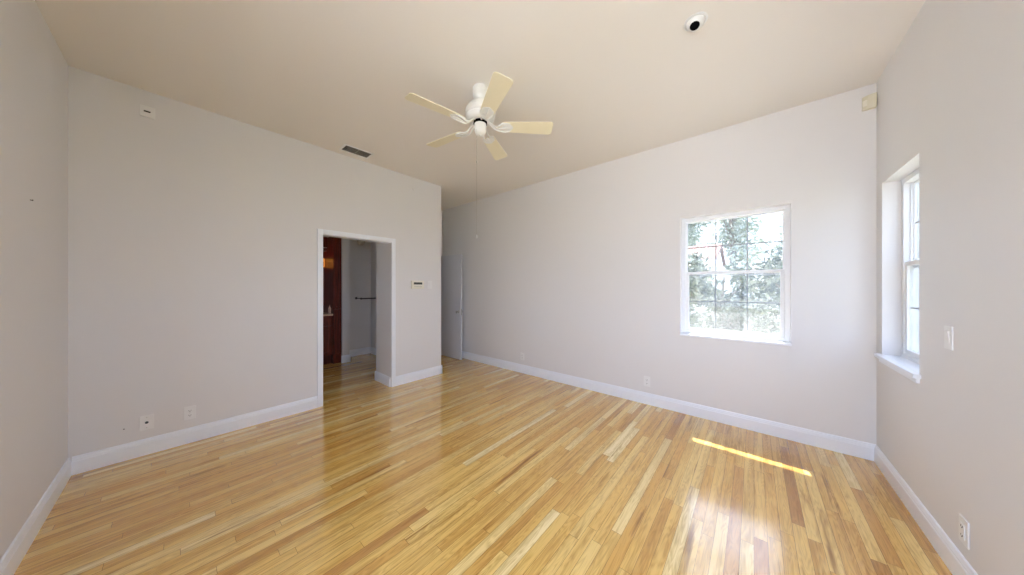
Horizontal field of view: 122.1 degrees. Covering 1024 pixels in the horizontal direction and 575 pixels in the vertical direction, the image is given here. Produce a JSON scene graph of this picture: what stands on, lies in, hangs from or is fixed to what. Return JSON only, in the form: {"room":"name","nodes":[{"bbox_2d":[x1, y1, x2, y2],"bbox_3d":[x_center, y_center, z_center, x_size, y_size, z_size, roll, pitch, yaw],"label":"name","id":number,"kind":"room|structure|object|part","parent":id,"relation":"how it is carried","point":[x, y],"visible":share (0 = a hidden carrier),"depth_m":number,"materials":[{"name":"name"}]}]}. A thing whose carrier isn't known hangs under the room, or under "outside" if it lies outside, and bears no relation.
{"room":"empty bedroom","nodes":[
{"label":"empty bedroom","id":0,"kind":"room"},
{"bbox_2d":[0,0,67,559],"bbox_3d":[-2.795,-0.125,1.540,7.751,3.050,0.200,0,0,41],"label":"wall","id":1,"kind":"structure","parent":0,"point":[33,68],"depth_m":1.58,"materials":[{"name":"paint"}]},
{"bbox_2d":[0,458,71,574],"bbox_3d":[-2.263,1.333,1.228,2.716,0.134,0.016,0,0,41],"label":"baseboard","id":2,"kind":"structure","parent":1,"relation":"attached to","point":[12,558],"depth_m":1.57,"materials":[{"name":"white paint"}]},
{"bbox_2d":[68,66,440,460],"bbox_3d":[-2.273,-0.125,3.398,0.120,3.050,3.302,0,0,41],"label":"wall","id":3,"kind":"structure","parent":0,"point":[192,230],"depth_m":2.62,"materials":[{"name":"paint"}]},
{"bbox_2d":[139,414,153,430],"bbox_3d":[-3.062,1.132,2.372,0.015,0.122,0.075,0,0,41],"label":"wall outlet","id":4,"kind":"object","parent":3,"relation":"attached to","point":[146,422],"visible":1,"depth_m":2.37,"materials":[{"name":"white plastic"}]},
{"bbox_2d":[140,104,154,119],"bbox_3d":[-3.059,-1.473,2.375,0.015,0.092,0.080,0,0,41],"label":"wall plate","id":5,"kind":"object","parent":3,"relation":"attached to","point":[145,111],"visible":1,"depth_m":2.37,"materials":[{"name":"white plastic"}]},
{"bbox_2d":[184,405,195,420],"bbox_3d":[-2.909,1.132,2.556,0.009,0.118,0.072,0,0,41],"label":"wall outlet","id":6,"kind":"object","parent":3,"relation":"attached to","point":[189,412],"visible":1,"depth_m":2.55,"materials":[{"name":"white plastic"}]},
{"bbox_2d":[71,396,317,475],"bbox_3d":[-2.777,1.333,2.705,0.016,0.134,1.562,0,0,41],"label":"baseboard","id":7,"kind":"structure","parent":3,"relation":"attached to","point":[93,460],"depth_m":2.51,"materials":[{"name":"white paint"}]},
{"bbox_2d":[317,228,395,406],"bbox_3d":[-2.003,0.356,3.692,0.128,2.088,0.947,0,0,41],"label":"door frame","id":8,"kind":"structure","parent":3,"relation":"in","point":[320,232],"depth_m":3.41,"materials":[{"name":"white paint"}]},
{"bbox_3d":[-2.250,0.356,3.319,0.018,2.088,0.058,0,0,41],"label":"casing","id":9,"kind":"part","parent":8,"relation":"part of","materials":[{"name":"white paint"}]},
{"bbox_3d":[-1.961,-0.659,3.657,0.018,0.058,0.831,0,0,41],"label":"head casing","id":10,"kind":"part","parent":8,"relation":"part of","materials":[{"name":"white paint"}]},
{"bbox_3d":[-1.672,0.356,3.994,0.018,2.088,0.058,0,0,41],"label":"casing","id":11,"kind":"part","parent":8,"relation":"part of","materials":[{"name":"white paint"}]},
{"bbox_2d":[375,371,390,386],"bbox_3d":[-1.897,1.333,4.138,0.470,0.134,0.016,0,0,41],"label":"baseboard reveal","id":12,"kind":"structure","parent":3,"relation":"attached to","point":[386,380],"depth_m":4.10,"materials":[{"name":"white paint"}]},
{"bbox_2d":[411,281,423,288],"bbox_3d":[-1.425,-0.042,4.278,0.024,0.124,0.210,0,0,41],"label":"alarm keypad","id":13,"kind":"object","parent":3,"relation":"attached to","point":[414,284],"visible":1,"depth_m":4.26,"materials":[{"name":"beige plastic"}]},
{"bbox_2d":[396,365,441,385],"bbox_3d":[-1.396,1.333,4.319,0.016,0.134,0.794,0,0,41],"label":"baseboard","id":14,"kind":"object","parent":3,"relation":"attached to","point":[414,376],"visible":1,"depth_m":4.28,"materials":[{"name":"white paint"}]},
{"bbox_2d":[341,238,348,355],"bbox_3d":[-3.564,-0.125,5.689,1.189,3.050,0.123,0,0,41],"label":"wall partition","id":15,"kind":"structure","parent":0,"point":[344,242],"depth_m":5.28,"materials":[{"name":"paint"}]},
{"bbox_2d":[323,237,326,304],"bbox_3d":[-3.994,-0.305,5.000,0.290,1.290,1.200,0,0,41],"label":"upper cabinet","id":16,"kind":"object","parent":15,"relation":"attached to","point":[324,238],"visible":0.15,"depth_m":5.36,"materials":[{"name":"brown wood"}]},
{"bbox_2d":[341,354,350,362],"bbox_3d":[-3.106,1.333,5.297,0.016,0.134,0.155,0,0,41],"label":"baseboard","id":17,"kind":"structure","parent":15,"relation":"attached to","point":[345,358],"depth_m":5.29,"materials":[{"name":"white paint"}]},
{"bbox_2d":[349,240,370,349],"bbox_3d":[-3.243,-0.125,5.864,0.120,3.050,0.561,0,0,41],"label":"wall","id":18,"kind":"structure","parent":0,"point":[359,255],"depth_m":5.87,"materials":[{"name":"paint"}]},
{"bbox_2d":[349,347,369,356],"bbox_3d":[-3.191,1.333,5.820,0.016,0.134,0.529,0,0,41],"label":"baseboard","id":19,"kind":"structure","parent":18,"relation":"attached to","point":[355,352],"depth_m":5.86,"materials":[{"name":"white paint"}]},
{"bbox_2d":[371,242,375,347],"bbox_3d":[-2.563,-0.125,5.735,2.650,3.050,0.126,0,0,41],"label":"wall","id":20,"kind":"structure","parent":0,"point":[373,244],"depth_m":5.95,"materials":[{"name":"paint"}]},
{"bbox_2d":[370,347,375,354],"bbox_3d":[-2.317,1.333,5.431,1.850,0.134,0.016,0,0,41],"label":"baseboard","id":21,"kind":"structure","parent":20,"relation":"attached to","point":[372,350],"depth_m":5.94,"materials":[{"name":"white paint"}]},
{"bbox_2d":[376,242,386,375],"bbox_3d":[-1.652,-0.125,4.489,0.354,3.050,0.836,0,0,41],"label":"wall pier","id":22,"kind":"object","parent":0,"point":[381,248],"visible":0.14,"depth_m":4.17,"materials":[{"name":"paint"}]},
{"bbox_2d":[441,210,442,255],"bbox_3d":[-1.841,-0.125,5.741,0.120,3.050,0.954,0,0,41],"label":"wall","id":23,"kind":"structure","parent":0,"point":[441,210],"depth_m":6.05,"materials":[{"name":"paint"}]},
{"bbox_3d":[-1.849,0.350,5.719,0.135,2.100,0.800,0,0,41],"label":"door","id":24,"kind":"structure","parent":23,"relation":"in","visible":0},
{"bbox_2d":[441,254,462,359],"bbox_3d":[-1.276,0.374,5.693,0.812,2.028,0.159,0,0,41],"label":"door","id":25,"kind":"structure","parent":24,"relation":"attached to","point":[451,265],"depth_m":5.60,"materials":[{"name":"paint"}]},
{"bbox_2d":[35,0,925,209],"bbox_3d":[-1.368,-1.750,3.208,8.151,0.200,4.590,0,0,41],"label":"ceiling","id":26,"kind":"structure","parent":0,"point":[613,79],"depth_m":2.06,"materials":[{"name":"paint"}]},
{"bbox_2d":[339,144,373,158],"bbox_3d":[-1.881,-1.646,3.431,0.200,0.008,0.330,0,0,41],"label":"ceiling vent","id":27,"kind":"object","parent":26,"relation":"in","point":[347,148],"visible":1,"depth_m":3.42,"materials":[{"name":"white plastic"}]},
{"bbox_2d":[405,72,552,237],"bbox_3d":[-0.293,-1.025,2.342,1.150,1.250,1.159,0,0,41],"label":"ceiling fan","id":28,"kind":"object","parent":26,"relation":"hanging from","point":[480,112],"visible":1,"depth_m":2.28,"materials":[{"name":"beige wood"}]},
{"bbox_3d":[-0.565,-1.332,2.095,0.422,0.034,0.136,0,0,-39],"label":"fan blade","id":29,"kind":"part","parent":28,"relation":"part of","materials":[{"name":"beige wood"}]},
{"bbox_3d":[-0.588,-1.332,2.552,0.422,0.034,0.136,0,0,33],"label":"fan blade","id":30,"kind":"part","parent":28,"relation":"part of","materials":[{"name":"beige wood"}]},
{"bbox_3d":[-0.161,-1.332,2.716,0.136,0.034,0.422,0,0,15],"label":"fan blade","id":31,"kind":"part","parent":28,"relation":"part of","materials":[{"name":"beige wood"}]},
{"bbox_3d":[-0.123,-1.332,1.977,0.136,0.034,0.422,0,0,-21],"label":"fan blade","id":32,"kind":"part","parent":28,"relation":"part of","materials":[{"name":"beige wood"}]},
{"bbox_3d":[0.126,-1.332,2.360,0.422,0.034,0.136,0,0,-3],"label":"fan blade","id":33,"kind":"part","parent":28,"relation":"part of","materials":[{"name":"beige wood"}]},
{"bbox_2d":[683,11,707,31],"bbox_3d":[1.138,-1.639,1.756,0.130,0.074,0.130,0,0,41],"label":"spotlight","id":34,"kind":"object","parent":26,"relation":"attached to","point":[697,20],"visible":0.97,"depth_m":1.74,"materials":[{"name":"white plastic"}]},
{"bbox_2d":[14,353,951,574],"bbox_3d":[-1.368,1.460,3.208,8.151,0.120,4.590,0,0,41],"label":"floor","id":35,"kind":"structure","parent":0,"point":[471,467],"depth_m":1.89,"materials":[{"name":"brown wood"}]},
{"bbox_2d":[323,312,332,363],"bbox_3d":[-3.906,0.890,4.866,0.598,1.020,1.300,0,0,41],"label":"vanity cabinet","id":36,"kind":"object","parent":35,"relation":"on","point":[327,318],"visible":0.09,"depth_m":5.13,"materials":[{"name":"brown wood"}]},
{"bbox_3d":[-3.434,0.608,5.018,0.018,0.155,0.411,0,0,41],"label":"drawer","id":37,"kind":"part","parent":36,"relation":"part of","materials":[{"name":"brown wood"}]},
{"bbox_3d":[-3.433,0.960,5.018,0.020,0.520,0.411,0,0,41],"label":"cabinet door","id":38,"kind":"part","parent":36,"relation":"part of","materials":[{"name":"brown wood"}]},
{"bbox_2d":[323,237,340,363],"bbox_3d":[-3.440,0.225,5.412,0.596,2.350,0.132,0,0,41],"label":"door","id":39,"kind":"structure","parent":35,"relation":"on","point":[332,256],"depth_m":5.24,"materials":[{"name":"brown wood"}]},
{"bbox_3d":[-3.223,-0.275,5.227,0.026,1.310,0.120,0,0,41],"label":"cabinet door","id":40,"kind":"part","parent":39,"relation":"part of","materials":[{"name":"brown wood"}]},
{"bbox_3d":[-3.223,0.820,5.227,0.026,0.840,0.120,0,0,41],"label":"cabinet door","id":41,"kind":"part","parent":39,"relation":"part of","materials":[{"name":"brown wood"}]},
{"bbox_2d":[443,83,876,444],"bbox_3d":[0.135,-0.125,4.811,7.951,3.050,0.200,0,0,41],"label":"wall","id":42,"kind":"structure","parent":0,"point":[577,273],"depth_m":3.16,"materials":[{"name":"paint"}]},
{"bbox_2d":[644,376,649,386],"bbox_3d":[1.621,1.130,3.402,0.072,0.118,0.009,0,0,41],"label":"wall outlet","id":43,"kind":"object","parent":42,"relation":"attached to","point":[646,379],"visible":1,"depth_m":3.40,"materials":[{"name":"white plastic"}]},
{"bbox_2d":[462,351,875,460],"bbox_3d":[0.722,1.333,4.167,5.821,0.134,0.016,0,0,41],"label":"baseboard","id":44,"kind":"structure","parent":42,"relation":"attached to","point":[865,450],"depth_m":3.00,"materials":[{"name":"white paint"}]},
{"bbox_2d":[682,205,789,341],"bbox_3d":[2.314,-0.128,2.990,0.886,1.303,0.085,0,0,41],"label":"window","id":45,"kind":"structure","parent":42,"relation":"in","point":[784,336],"depth_m":2.89,"materials":[{"name":"white plastic"}]},
{"bbox_3d":[2.324,-0.435,3.001,0.814,0.616,0.025,0,0,41],"label":"sash","id":46,"kind":"part","parent":45,"relation":"part of","materials":[{"name":"white plastic"}]},
{"bbox_3d":[2.299,0.160,2.971,0.812,0.669,0.036,0,0,41],"label":"sash","id":47,"kind":"part","parent":45,"relation":"part of","materials":[{"name":"white plastic"}]},
{"bbox_2d":[680,333,791,345],"bbox_3d":[2.257,0.527,2.922,0.894,0.022,0.112,0,0,41],"label":"trim","id":48,"kind":"structure","parent":42,"relation":"attached to","point":[681,334],"depth_m":2.86,"materials":[{"name":"white paint"}]},
{"bbox_2d":[862,92,876,110],"bbox_3d":[2.892,-1.500,2.290,0.072,0.110,0.049,0,0,41],"label":"detector","id":49,"kind":"object","parent":42,"relation":"attached to","point":[869,102],"visible":1,"depth_m":2.28,"materials":[{"name":"plastic"}]},
{"bbox_2d":[877,0,1023,574],"bbox_3d":[1.589,-0.125,0.548,0.200,3.050,4.390,0,0,41],"label":"wall","id":50,"kind":"structure","parent":0,"point":[950,96],"depth_m":1.34,"materials":[{"name":"paint"}]},
{"bbox_2d":[874,353,920,378],"bbox_3d":[2.676,0.529,1.914,0.142,0.026,0.713,0,0,41],"label":"windowsill","id":51,"kind":"structure","parent":50,"relation":"attached to","point":[910,368],"depth_m":1.92,"materials":[{"name":"white paint"}]},
{"bbox_2d":[879,359,919,383],"bbox_3d":[2.640,0.558,1.942,0.014,0.032,0.668,0,0,41],"label":"trim","id":52,"kind":"structure","parent":50,"relation":"attached to","point":[917,381],"depth_m":1.85,"materials":[{"name":"white paint"}]},
{"bbox_2d":[901,168,918,363],"bbox_3d":[2.746,-0.141,1.852,0.085,1.329,0.648,0,0,41],"label":"window","id":53,"kind":"structure","parent":50,"relation":"in","point":[909,184],"depth_m":2.06,"materials":[{"name":"white plastic"}]},
{"bbox_3d":[2.727,0.153,1.868,0.036,0.682,0.574,0,0,41],"label":"sash","id":54,"kind":"part","parent":53,"relation":"part of","materials":[{"name":"white plastic"}]},
{"bbox_3d":[2.757,-0.455,1.842,0.025,0.629,0.576,0,0,41],"label":"sash","id":55,"kind":"part","parent":53,"relation":"part of","materials":[{"name":"white plastic"}]},
{"bbox_2d":[874,445,977,574],"bbox_3d":[1.566,1.333,0.688,0.016,0.134,4.174,0,0,41],"label":"baseboard","id":56,"kind":"structure","parent":50,"relation":"attached to","point":[957,564],"depth_m":1.60,"materials":[{"name":"white paint"}]},
{"bbox_2d":[944,325,952,349],"bbox_3d":[2.205,0.253,1.432,0.012,0.118,0.072,0,0,41],"label":"light switch","id":57,"kind":"object","parent":50,"relation":"attached to","point":[948,330],"visible":1,"depth_m":1.42,"materials":[{"name":"white plastic"}]},
{"bbox_2d":[959,513,969,549],"bbox_3d":[2.117,1.142,1.328,0.009,0.122,0.076,0,0,41],"label":"wall outlet","id":58,"kind":"object","parent":50,"relation":"attached to","point":[964,526],"visible":1,"depth_m":1.32,"materials":[{"name":"white plastic"}]},
{"bbox_2d":[960,521,964,539],"bbox_3d":[2.115,1.142,1.329,0.004,0.068,0.034,0,0,41],"label":"receptacle","id":59,"kind":"object","parent":58,"relation":"attached to","point":[962,524],"depth_m":1.33,"materials":[{"name":"white plastic"}]},
{"bbox_3d":[-3.501,-1.030,4.365,3.004,0.140,3.176,0,0,41],"label":"ceiling","id":60,"kind":"structure","parent":0,"visible":0},
{"bbox_2d":[357,240,364,244],"bbox_3d":[-3.008,-0.898,5.638,0.170,0.124,0.170,0,0,41],"label":"ceiling light","id":61,"kind":"object","parent":60,"relation":"attached to","point":[359,242],"visible":0.61,"depth_m":5.59,"materials":[{"name":"metal"}]},
{"label":"outside","id":62,"kind":"structure","parent":0,"visible":0},
{"bbox_3d":[6.499,1.625,7.600,60.000,0.150,60.000,0,0,41],"label":"lawn","id":63,"kind":"structure","parent":62,"visible":0},
{"bbox_2d":[688,249,724,327],"bbox_3d":[3.190,0.466,5.295,1.326,2.354,1.374,0,0,41],"label":"bush","id":64,"kind":"object","parent":63,"relation":"on","point":[698,289],"visible":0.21,"depth_m":4.93,"materials":[{"name":"green plant"}]},
{"bbox_2d":[688,221,724,252],"bbox_3d":[13.468,-3.462,20.960,3.750,10.036,3.703,0,0,37],"label":"tree","id":65,"kind":"object","parent":63,"relation":"on","point":[694,237],"visible":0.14,"depth_m":20.38,"materials":[{"name":"green plant"}]},
{"bbox_2d":[688,244,725,325],"bbox_3d":[5.936,-0.175,14.904,8.250,3.450,4.930,0,0,41],"label":"house","id":66,"kind":"structure","parent":63,"relation":"on","point":[709,252],"depth_m":11.65,"materials":[{"name":"ceramic"}]},
{"bbox_2d":[693,260,774,331],"bbox_3d":[4.753,0.523,6.231,1.595,2.274,1.280,0,0,41],"label":"bush","id":67,"kind":"object","parent":63,"relation":"on","point":[729,316],"visible":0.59,"depth_m":6.08,"materials":[{"name":"green plant"}]},
{"bbox_2d":[707,215,773,265],"bbox_3d":[12.710,-3.008,15.899,3.446,9.128,3.726,0,0,41],"label":"tree","id":68,"kind":"object","parent":63,"relation":"on","point":[736,253],"visible":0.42,"depth_m":15.81,"materials":[{"name":"green plant"}]},
{"bbox_2d":[703,266,779,331],"bbox_3d":[9.158,0.465,6.247,8.300,2.170,0.300,0,0,41],"label":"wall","id":69,"kind":"structure","parent":63,"relation":"on","point":[727,285],"depth_m":8.43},
{"bbox_2d":[742,242,782,333],"bbox_3d":[4.007,0.510,4.091,1.294,2.349,1.583,0,0,41],"label":"bush","id":70,"kind":"object","parent":63,"relation":"on","point":[772,282],"visible":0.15,"depth_m":4.00,"materials":[{"name":"green plant"}]},
{"bbox_2d":[770,212,782,298],"bbox_3d":[6.711,-0.764,6.462,1.940,4.640,1.618,0,0,0],"label":"tree","id":71,"kind":"object","parent":63,"relation":"on","point":[780,214],"visible":0.02,"depth_m":6.71,"materials":[{"name":"green plant"}]}
]}

